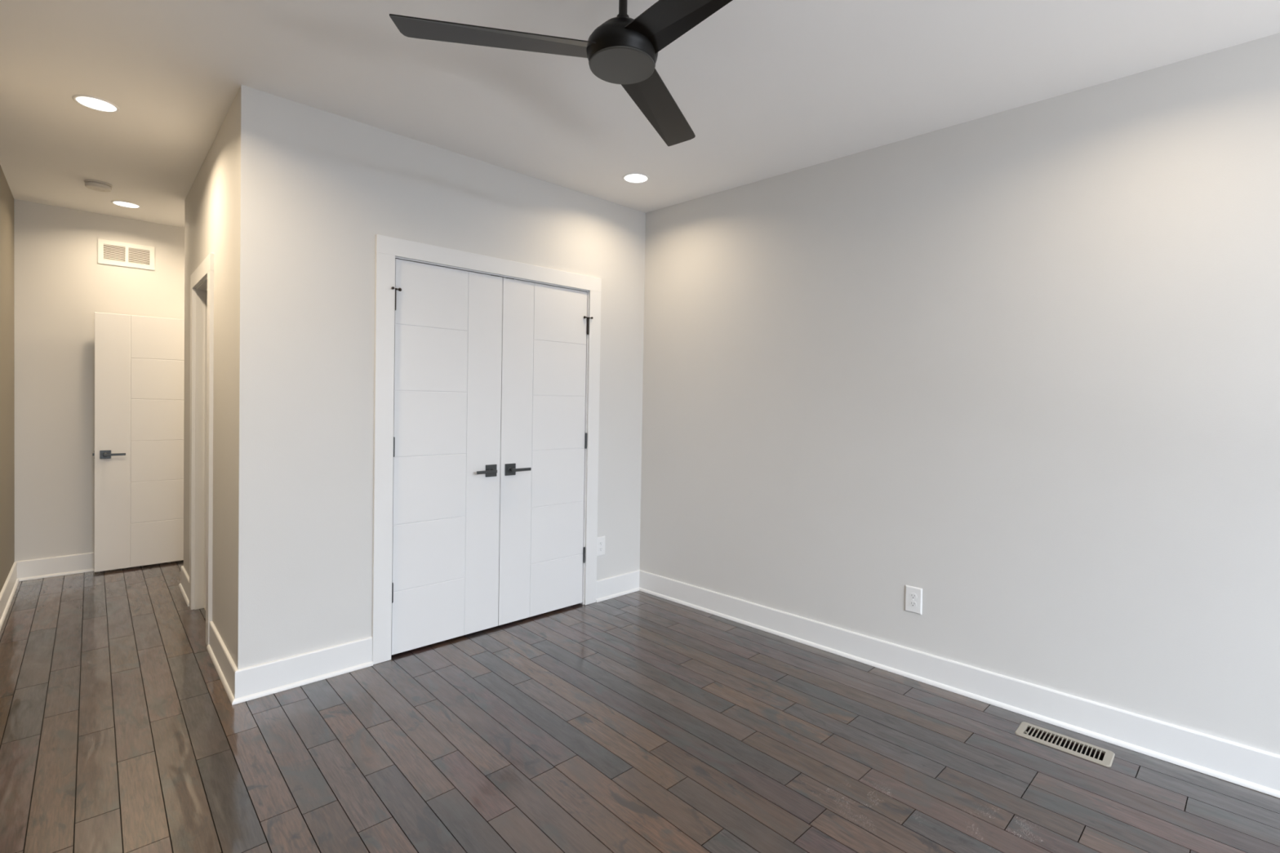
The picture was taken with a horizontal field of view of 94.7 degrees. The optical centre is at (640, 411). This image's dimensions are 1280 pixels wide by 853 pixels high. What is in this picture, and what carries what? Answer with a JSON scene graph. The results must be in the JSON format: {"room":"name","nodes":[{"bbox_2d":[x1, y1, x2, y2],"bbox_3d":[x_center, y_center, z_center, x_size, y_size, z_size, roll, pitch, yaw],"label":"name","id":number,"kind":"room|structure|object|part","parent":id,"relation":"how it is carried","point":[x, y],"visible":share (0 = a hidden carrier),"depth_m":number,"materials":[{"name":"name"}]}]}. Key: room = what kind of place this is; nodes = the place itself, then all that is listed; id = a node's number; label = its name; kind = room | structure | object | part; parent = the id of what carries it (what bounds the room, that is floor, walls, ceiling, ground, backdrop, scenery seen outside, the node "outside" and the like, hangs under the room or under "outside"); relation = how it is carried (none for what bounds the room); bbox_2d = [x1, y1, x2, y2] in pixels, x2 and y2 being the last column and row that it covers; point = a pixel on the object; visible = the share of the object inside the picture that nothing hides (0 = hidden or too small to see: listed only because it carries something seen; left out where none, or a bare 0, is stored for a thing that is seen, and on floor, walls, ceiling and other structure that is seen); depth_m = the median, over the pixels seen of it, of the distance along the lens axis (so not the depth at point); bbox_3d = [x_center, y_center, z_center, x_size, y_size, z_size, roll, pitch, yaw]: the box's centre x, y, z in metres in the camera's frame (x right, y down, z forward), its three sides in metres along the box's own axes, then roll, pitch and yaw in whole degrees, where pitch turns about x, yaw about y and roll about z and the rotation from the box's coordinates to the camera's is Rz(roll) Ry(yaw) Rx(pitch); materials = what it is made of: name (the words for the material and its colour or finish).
{"room":"empty bedroom","nodes":[
{"label":"empty bedroom","id":0,"kind":"room"},
{"bbox_2d":[0,164,14,592],"bbox_3d":[-1.502,-0.035,0.945,0.120,2.676,8.831,0,1,-43],"label":"wall","id":1,"kind":"structure","parent":0,"point":[6,199],"depth_m":3.77,"materials":[{"name":"beige paint"}]},
{"bbox_2d":[0,561,18,631],"bbox_3d":[-1.430,1.234,0.972,0.024,0.140,8.711,0,1,-43],"label":"baseboard","id":2,"kind":"structure","parent":1,"relation":"attached to","point":[6,594],"depth_m":3.70,"materials":[{"name":"white paint"}]},
{"bbox_2d":[13,199,184,561],"bbox_3d":[-3.549,-0.140,4.989,2.396,2.676,0.120,0,1,-43],"label":"wall","id":3,"kind":"structure","parent":0,"point":[60,282],"depth_m":4.30,"materials":[{"name":"beige paint"}]},
{"bbox_2d":[16,551,93,581],"bbox_3d":[-3.522,1.129,4.958,2.396,0.140,0.024,0,1,-43],"label":"baseboard","id":4,"kind":"structure","parent":3,"relation":"attached to","point":[39,568],"depth_m":4.28,"materials":[{"name":"white paint"}]},
{"bbox_3d":[-3.514,1.190,4.958,2.382,0.019,0.012,0,1,-43],"label":"shoe moulding","id":5,"kind":"part","parent":4,"relation":"part of","materials":[{"name":"white paint"}]},
{"bbox_2d":[97,238,155,270],"bbox_3d":[-3.929,-1.197,4.512,0.329,0.182,0.009,0,1,-43],"label":"air vent","id":6,"kind":"object","parent":3,"relation":"in","point":[109,252],"visible":1,"depth_m":4.51,"materials":[{"name":"white metal"}]},
{"bbox_2d":[92,311,184,572],"bbox_3d":[-3.715,0.231,4.574,0.784,1.910,0.090,0,1,-43],"label":"door","id":7,"kind":"structure","parent":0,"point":[138,454],"depth_m":4.49,"materials":[{"name":"white paint"}]},
{"bbox_3d":[-3.956,0.320,4.360,0.062,0.062,0.008,0,1,-43],"label":"handle","id":8,"kind":"part","parent":7,"relation":"part of","materials":[{"name":"grey metal"}]},
{"bbox_3d":[-3.903,0.321,4.373,0.129,0.034,0.046,0,1,-43],"label":"lever","id":9,"kind":"part","parent":7,"relation":"part of","materials":[{"name":"grey metal"}]},
{"bbox_2d":[183,94,236,660],"bbox_3d":[-2.449,-0.094,3.405,0.115,2.676,1.977,0,1,-43],"label":"wall","id":10,"kind":"structure","parent":0,"point":[210,203],"depth_m":2.93,"materials":[{"name":"beige paint"}]},
{"bbox_2d":[178,565,189,606],"bbox_3d":[-3.027,1.155,3.922,0.024,0.140,0.542,0,1,-43],"label":"baseboard","id":11,"kind":"structure","parent":10,"relation":"attached to","point":[184,586],"depth_m":3.92,"materials":[{"name":"white paint"}]},
{"bbox_3d":[-3.033,1.216,3.918,0.012,0.019,0.542,0,1,-43],"label":"shoe moulding","id":12,"kind":"part","parent":11,"relation":"part of","materials":[{"name":"white paint"}]},
{"bbox_2d":[189,253,213,644],"bbox_3d":[-2.501,0.202,3.447,0.133,2.080,0.824,0,1,-43],"label":"door frame","id":13,"kind":"structure","parent":10,"relation":"attached to","point":[202,280],"depth_m":3.65,"materials":[{"name":"white paint"}]},
{"bbox_3d":[-2.793,0.238,3.676,0.018,1.990,0.091,0,1,-43],"label":"casing","id":14,"kind":"part","parent":13,"relation":"part of","materials":[{"name":"white paint"}]},
{"bbox_3d":[-2.526,-0.793,3.390,0.018,0.090,0.824,0,1,-43],"label":"head casing","id":15,"kind":"part","parent":13,"relation":"part of","materials":[{"name":"white paint"}]},
{"bbox_3d":[-2.294,0.256,3.140,0.018,1.990,0.091,0,1,-43],"label":"casing","id":16,"kind":"part","parent":13,"relation":"part of","materials":[{"name":"white paint"}]},
{"bbox_2d":[206,621,237,703],"bbox_3d":[-2.017,1.192,2.837,0.024,0.140,0.774,0,1,-43],"label":"baseboard","id":17,"kind":"structure","parent":10,"relation":"attached to","point":[225,667],"depth_m":2.80,"materials":[{"name":"white paint"}]},
{"bbox_3d":[-2.023,1.252,2.834,0.012,0.019,0.774,0,1,-43],"label":"shoe moulding","id":18,"kind":"part","parent":17,"relation":"part of","materials":[{"name":"white paint"}]},
{"bbox_2d":[233,84,645,669],"bbox_3d":[-0.883,-0.068,3.434,2.448,2.676,0.115,0,1,-43],"label":"wall","id":19,"kind":"structure","parent":0,"point":[315,188],"depth_m":2.82,"materials":[{"name":"beige paint"}]},
{"bbox_2d":[231,636,373,705],"bbox_3d":[-1.557,1.201,2.754,0.585,0.140,0.024,0,1,-43],"label":"baseboard","id":20,"kind":"structure","parent":19,"relation":"attached to","point":[261,680],"depth_m":2.73,"materials":[{"name":"white paint"}]},
{"bbox_3d":[-1.553,1.261,2.750,0.585,0.019,0.012,0,1,-43],"label":"shoe moulding","id":21,"kind":"part","parent":20,"relation":"part of","materials":[{"name":"white paint"}]},
{"bbox_2d":[391,258,502,654],"bbox_3d":[-1.042,0.239,3.207,0.640,2.036,0.089,0,1,-43],"label":"door","id":22,"kind":"structure","parent":19,"relation":"in","point":[448,322],"depth_m":3.20,"materials":[{"name":"white paint"}]},
{"bbox_3d":[-0.874,0.343,3.337,0.129,0.034,0.046,0,1,-43],"label":"lever","id":23,"kind":"part","parent":22,"relation":"part of","materials":[{"name":"grey metal"}]},
{"bbox_3d":[-0.858,0.342,3.389,0.069,0.069,0.008,0,1,-43],"label":"handle","id":24,"kind":"part","parent":22,"relation":"part of","materials":[{"name":"grey metal"}]},
{"bbox_2d":[371,234,601,664],"bbox_3d":[-0.843,0.196,3.468,1.430,2.147,0.133,0,1,-43],"label":"door frame","id":25,"kind":"structure","parent":19,"relation":"attached to","point":[388,249],"depth_m":3.00,"materials":[{"name":"white paint"}]},
{"bbox_3d":[-1.294,0.242,2.971,0.091,2.057,0.018,0,1,-43],"label":"casing","id":26,"kind":"part","parent":25,"relation":"part of","materials":[{"name":"white paint"}]},
{"bbox_3d":[-0.786,-0.830,3.408,1.430,0.090,0.018,0,1,-43],"label":"head casing","id":27,"kind":"part","parent":25,"relation":"part of","materials":[{"name":"white paint"}]},
{"bbox_3d":[-0.315,0.243,3.883,0.091,2.057,0.018,0,1,-43],"label":"casing","id":28,"kind":"part","parent":25,"relation":"part of","materials":[{"name":"white paint"}]},
{"bbox_2d":[497,277,593,625],"bbox_3d":[-0.571,0.239,3.646,0.641,2.036,0.089,0,1,-43],"label":"door","id":29,"kind":"structure","parent":19,"relation":"in","point":[545,327],"depth_m":3.62,"materials":[{"name":"white paint"}]},
{"bbox_3d":[-0.766,0.344,3.475,0.069,0.069,0.008,0,1,-43],"label":"handle","id":30,"kind":"part","parent":29,"relation":"part of","materials":[{"name":"grey metal"}]},
{"bbox_3d":[-0.713,0.344,3.487,0.129,0.034,0.046,0,1,-43],"label":"lever","id":31,"kind":"part","parent":29,"relation":"part of","materials":[{"name":"grey metal"}]},
{"bbox_2d":[596,536,604,556],"bbox_3d":[-0.267,0.907,3.956,0.080,0.128,0.008,0,1,-43],"label":"wall outlet","id":32,"kind":"object","parent":19,"relation":"attached to","point":[601,540],"visible":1,"depth_m":3.96,"materials":[{"name":"white plastic"}]},
{"bbox_2d":[595,569,639,602],"bbox_3d":[-0.147,1.203,4.067,0.406,0.140,0.024,0,1,-43],"label":"baseboard","id":33,"kind":"structure","parent":19,"relation":"attached to","point":[609,588],"depth_m":4.06,"materials":[{"name":"white paint"}]},
{"bbox_3d":[-0.148,1.263,4.059,0.394,0.019,0.012,0,1,-43],"label":"shoe moulding","id":34,"kind":"part","parent":33,"relation":"part of","materials":[{"name":"white paint"}]},
{"bbox_2d":[0,560,1279,852],"bbox_3d":[0.063,1.321,2.352,4.332,0.030,8.971,0,1,-43],"label":"floor","id":35,"kind":"structure","parent":0,"point":[638,722],"depth_m":2.25,"materials":[{"name":"brown wood"}]},
{"bbox_2d":[1014,721,1115,767],"bbox_3d":[1.698,1.390,2.369,0.136,0.128,0.314,0,1,-45],"label":"floor vent","id":36,"kind":"object","parent":35,"relation":"in","point":[1107,761],"visible":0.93,"depth_m":2.37,"materials":[{"name":"beige metal"}]},
{"bbox_2d":[0,0,1279,227],"bbox_3d":[-0.042,-1.420,2.163,3.916,0.100,8.971,0,1,-43],"label":"ceiling","id":37,"kind":"structure","parent":0,"point":[765,89],"depth_m":2.42,"materials":[{"name":"paint"}]},
{"bbox_2d":[71,94,119,112],"bbox_3d":[-2.515,-1.420,2.727,0.163,0.004,0.163,0,1,-43],"label":"recessed light","id":38,"kind":"object","parent":37,"relation":"in","point":[94,103],"visible":1,"depth_m":2.72,"materials":[{"name":"white plastic"}]},
{"bbox_2d":[84,179,112,191],"bbox_3d":[-3.463,-1.437,3.767,0.136,0.040,0.136,0,1,-43],"label":"smoke detector","id":39,"kind":"object","parent":37,"relation":"attached to","point":[97,185],"visible":1,"depth_m":3.73,"materials":[{"name":"plastic"}]},
{"bbox_2d":[111,200,141,208],"bbox_3d":[-3.644,-1.464,4.178,0.163,0.004,0.163,0,1,-43],"label":"recessed light","id":40,"kind":"object","parent":37,"relation":"in","point":[122,203],"visible":1,"depth_m":4.18,"materials":[{"name":"white plastic"}]},
{"bbox_2d":[389,0,732,146],"bbox_3d":[0.042,-1.202,1.702,1.179,0.316,1.057,0,1,-43],"label":"ceiling fan","id":41,"kind":"object","parent":37,"relation":"hanging from","point":[624,50],"visible":1,"depth_m":1.73,"materials":[{"name":"black metal"}]},
{"bbox_3d":[-0.421,-1.094,1.733,0.573,0.028,0.123,1,1,-10],"label":"blade","id":42,"kind":"part","parent":41,"relation":"part of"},
{"bbox_3d":[0.075,-1.092,2.143,0.123,0.028,0.573,1,1,20],"label":"blade","id":43,"kind":"part","parent":41,"relation":"part of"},
{"bbox_3d":[0.182,-1.080,1.509,0.123,0.028,0.573,0,1,-40],"label":"blade","id":44,"kind":"part","parent":41,"relation":"part of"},
{"bbox_2d":[622,173,649,183],"bbox_3d":[-0.026,-1.391,3.521,0.163,0.004,0.163,0,1,-43],"label":"recessed light","id":45,"kind":"object","parent":37,"relation":"in","point":[634,178],"visible":1,"depth_m":3.52,"materials":[{"name":"white plastic"}]},
{"bbox_2d":[639,32,1279,755],"bbox_3d":[1.863,-0.004,2.517,6.789,2.676,0.120,2,1,44],"label":"wall","id":46,"kind":"structure","parent":0,"point":[1018,368],"depth_m":2.63,"materials":[{"name":"beige paint"}]},
{"bbox_2d":[904,585,922,614],"bbox_3d":[1.351,0.933,2.916,0.080,0.128,0.008,2,1,44],"label":"wall outlet","id":47,"kind":"object","parent":46,"relation":"attached to","point":[913,595],"visible":1,"depth_m":2.91,"materials":[{"name":"white plastic"}]},
{"bbox_2d":[909,600,916,607],"bbox_3d":[1.349,0.953,2.914,0.034,0.028,0.001,2,1,44],"label":"receptacle","id":48,"kind":"object","parent":47,"relation":"attached to","point":[912,603],"depth_m":2.91,"materials":[{"name":"white plastic"}]},
{"bbox_2d":[909,592,916,599],"bbox_3d":[1.349,0.914,2.914,0.034,0.028,0.001,2,1,44],"label":"receptacle","id":49,"kind":"object","parent":47,"relation":"attached to","point":[912,595],"depth_m":2.91,"materials":[{"name":"white plastic"}]},
{"bbox_2d":[639,569,1279,798],"bbox_3d":[2.074,1.273,2.217,5.769,0.140,0.024,2,1,44],"label":"baseboard","id":50,"kind":"structure","parent":46,"relation":"attached to","point":[1255,769],"depth_m":2.62,"materials":[{"name":"white paint"}]}
]}

